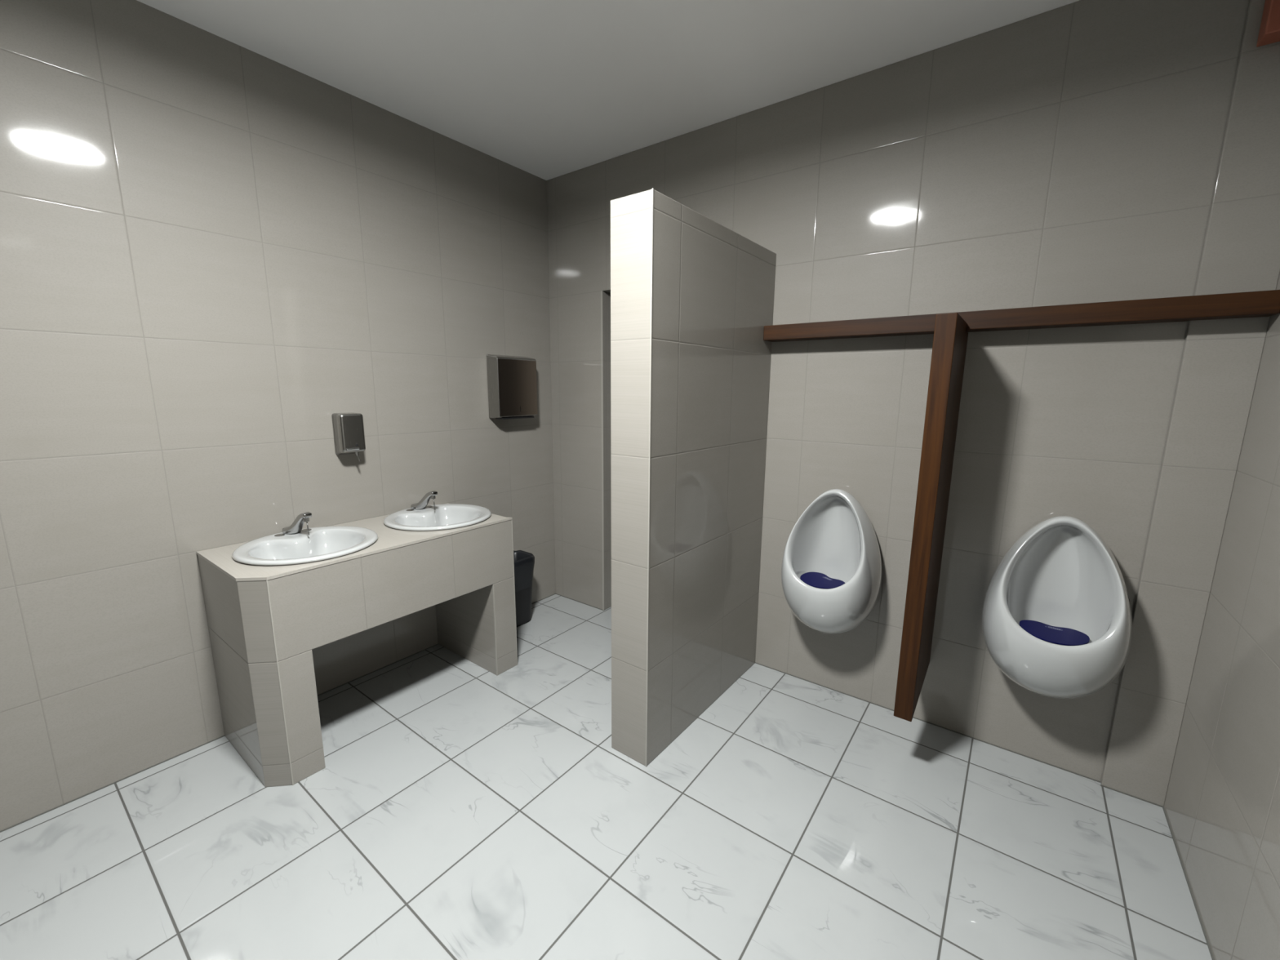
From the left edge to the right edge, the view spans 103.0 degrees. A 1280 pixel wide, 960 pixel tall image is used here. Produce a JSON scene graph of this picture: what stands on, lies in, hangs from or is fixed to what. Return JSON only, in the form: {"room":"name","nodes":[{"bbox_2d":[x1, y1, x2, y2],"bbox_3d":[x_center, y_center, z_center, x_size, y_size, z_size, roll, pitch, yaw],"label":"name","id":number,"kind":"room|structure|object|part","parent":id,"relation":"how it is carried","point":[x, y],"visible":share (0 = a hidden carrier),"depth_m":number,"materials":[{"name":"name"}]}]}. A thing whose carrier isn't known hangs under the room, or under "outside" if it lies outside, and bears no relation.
{"room":"public restroom","nodes":[
{"label":"public restroom","id":0,"kind":"room"},
{"bbox_2d":[0,0,555,831],"bbox_3d":[-1.908,-0.309,2.200,0.150,2.980,7.200,8,13,36],"label":"wall","id":1,"kind":"structure","parent":0,"point":[214,250],"depth_m":2.13,"materials":[{"name":"beige tile"}]},
{"bbox_2d":[331,413,365,462],"bbox_3d":[-1.474,-0.215,2.594,0.102,0.248,0.116,8,13,36],"label":"soap dispenser","id":2,"kind":"object","parent":1,"relation":"attached to","point":[348,434],"visible":1,"depth_m":2.56,"materials":[{"name":"silver metal"}]},
{"bbox_2d":[486,354,537,419],"bbox_3d":[-0.839,-0.615,3.371,0.113,0.409,0.324,8,13,36],"label":"paper towel dispenser","id":3,"kind":"object","parent":1,"relation":"attached to","point":[512,383],"visible":1,"depth_m":3.30,"materials":[{"name":"silver metal"}]},
{"bbox_3d":[-0.795,-0.604,3.339,0.001,0.356,0.313,8,13,36],"label":"door","id":4,"kind":"part","parent":3,"relation":"part of","materials":[{"name":"metal"}]},
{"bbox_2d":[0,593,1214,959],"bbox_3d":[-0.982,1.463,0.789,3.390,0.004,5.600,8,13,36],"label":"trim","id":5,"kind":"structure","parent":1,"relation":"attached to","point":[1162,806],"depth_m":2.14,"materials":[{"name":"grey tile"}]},
{"bbox_2d":[0,594,1212,959],"bbox_3d":[-0.503,1.415,1.432,3.690,0.120,7.500,8,13,36],"label":"floor","id":6,"kind":"structure","parent":0,"point":[457,809],"depth_m":1.81,"materials":[{"name":"white tile"}]},
{"bbox_2d":[195,502,517,786],"bbox_3d":[-1.309,0.692,2.578,0.586,0.885,1.224,8,13,36],"label":"vanity counter","id":7,"kind":"object","parent":6,"relation":"on","point":[265,623],"depth_m":2.14,"materials":[{"name":"beige tile"}]},
{"bbox_3d":[-1.619,0.932,2.204,0.584,0.540,0.193,8,13,36],"label":"leg","id":8,"kind":"part","parent":7,"relation":"part of","materials":[{"name":"beige tile"}]},
{"bbox_2d":[282,511,311,535],"bbox_3d":[-1.602,0.199,2.390,0.172,0.115,0.064,6,11,27],"label":"faucet","id":9,"kind":"object","parent":7,"relation":"on","point":[296,526],"visible":1,"depth_m":2.37,"materials":[{"name":"silver metal"}]},
{"bbox_2d":[231,525,377,565],"bbox_3d":[-1.480,0.358,2.294,0.550,0.170,0.546,8,13,36],"label":"washbasin","id":10,"kind":"object","parent":7,"relation":"in","point":[323,543],"visible":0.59,"depth_m":2.32,"materials":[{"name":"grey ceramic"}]},
{"bbox_2d":[195,502,511,581],"bbox_3d":[-1.306,0.263,2.501,0.586,0.012,1.224,8,13,36],"label":"countertop","id":11,"kind":"structure","parent":7,"relation":"on","point":[388,538],"depth_m":2.21,"materials":[{"name":"beige tile"}]},
{"bbox_2d":[410,490,437,510],"bbox_3d":[-1.220,0.112,2.893,0.172,0.115,0.064,6,11,27],"label":"faucet","id":12,"kind":"object","parent":7,"relation":"on","point":[425,500],"visible":1,"depth_m":2.88,"materials":[{"name":"silver metal"}]},
{"bbox_2d":[383,503,491,531],"bbox_3d":[-1.098,0.271,2.798,0.550,0.170,0.546,8,13,36],"label":"washbasin","id":13,"kind":"object","parent":7,"relation":"in","point":[446,516],"visible":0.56,"depth_m":2.84,"materials":[{"name":"grey ceramic"}]},
{"bbox_3d":[-0.989,0.788,3.034,0.584,0.540,0.143,8,13,36],"label":"leg","id":14,"kind":"part","parent":7,"relation":"part of","materials":[{"name":"beige tile"}]},
{"bbox_2d":[513,550,534,626],"bbox_3d":[-0.910,0.749,3.412,0.232,0.485,0.413,8,13,36],"label":"rubbish bin","id":15,"kind":"object","parent":6,"relation":"on","point":[524,562],"visible":0.4,"depth_m":3.42,"materials":[{"name":"black plastic"}]},
{"bbox_2d":[1101,0,1279,806],"bbox_3d":[1.985,-0.203,1.784,0.182,2.980,0.022,8,13,36],"label":"wall pier","id":16,"kind":"object","parent":6,"relation":"on","point":[1220,360],"visible":1,"depth_m":1.79,"materials":[{"name":"beige tile"}]},
{"bbox_2d":[137,0,1079,180],"bbox_3d":[-0.479,-1.637,0.885,3.690,0.120,7.500,8,13,36],"label":"ceiling","id":17,"kind":"structure","parent":0,"point":[547,90],"depth_m":2.14,"materials":[{"name":"white paint"}]},
{"bbox_2d":[610,189,776,765],"bbox_3d":[0.285,0.022,2.449,0.211,2.275,1.070,8,13,36],"label":"wall partition","id":18,"kind":"structure","parent":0,"point":[713,286],"depth_m":2.17,"materials":[{"name":"beige tile"}]},
{"bbox_2d":[645,188,653,766],"bbox_3d":[0.035,0.104,1.976,0.006,2.276,0.005,8,13,36],"label":"trim","id":19,"kind":"structure","parent":18,"relation":"attached to","point":[652,189],"depth_m":1.94,"materials":[{"name":"grey metal"}]},
{"bbox_2d":[546,0,1249,782],"bbox_3d":[0.749,-0.394,2.792,3.390,2.980,0.140,8,13,36],"label":"wall","id":20,"kind":"structure","parent":0,"point":[1069,153],"depth_m":2.21,"materials":[{"name":"beige tile"}]},
{"bbox_2d":[600,290,604,610],"bbox_3d":[-0.256,-0.141,3.508,0.013,2.212,0.006,8,13,36],"label":"trim","id":21,"kind":"structure","parent":20,"relation":"attached to","point":[602,291],"depth_m":3.49,"materials":[{"name":"silver metal"}]},
{"bbox_2d":[781,488,881,634],"bbox_3d":[0.922,0.415,2.508,0.471,0.732,0.328,8,13,36],"label":"urinal","id":22,"kind":"object","parent":20,"relation":"attached to","point":[834,536],"visible":0.98,"depth_m":2.50,"materials":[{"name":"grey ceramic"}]},
{"bbox_2d":[800,572,844,588],"bbox_3d":[0.887,0.497,2.511,0.182,0.007,0.216,-6,12,-31],"label":"mat","id":23,"kind":"object","parent":22,"relation":"in","point":[817,580],"visible":0.94,"depth_m":2.50,"materials":[{"name":"blue plastic"}]},
{"bbox_2d":[893,312,968,721],"bbox_3d":[1.228,0.165,2.147,0.068,1.614,0.454,8,13,36],"label":"divider","id":24,"kind":"object","parent":20,"relation":"attached to","point":[950,335],"visible":1,"depth_m":1.99,"materials":[{"name":"brown wood"}]},
{"bbox_2d":[763,289,1279,342],"bbox_3d":[1.347,-0.659,2.132,1.711,0.072,0.112,8,13,36],"label":"wooden rail","id":25,"kind":"object","parent":20,"relation":"attached to","point":[1262,303],"visible":0.95,"depth_m":1.90,"materials":[{"name":"brown wood"}]},
{"bbox_2d":[982,515,1132,698],"bbox_3d":[1.624,0.513,1.992,0.471,0.732,0.328,8,13,36],"label":"urinal","id":26,"kind":"object","parent":20,"relation":"attached to","point":[1060,572],"visible":0.97,"depth_m":2.00,"materials":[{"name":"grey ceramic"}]},
{"bbox_2d":[1019,619,1089,645],"bbox_3d":[1.609,0.598,1.982,0.216,0.007,0.182,8,13,36],"label":"mat","id":27,"kind":"object","parent":26,"relation":"in","point":[1057,635],"visible":0.98,"depth_m":1.98,"materials":[{"name":"blue plastic"}]},
{"bbox_2d":[1164,272,1279,959],"bbox_3d":[0.926,0.087,0.117,0.150,2.980,7.200,8,13,36],"label":"wall","id":28,"kind":"structure","parent":0,"point":[1222,802],"depth_m":1.53,"materials":[{"name":"beige tile"}]},
{"bbox_2d":[1256,0,1279,46],"bbox_3d":[1.977,-1.504,1.501,0.151,0.319,0.078,8,13,36],"label":"block","id":29,"kind":"object","parent":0,"point":[1269,29],"visible":1,"depth_m":1.54,"materials":[{"name":"wood"}]}
]}

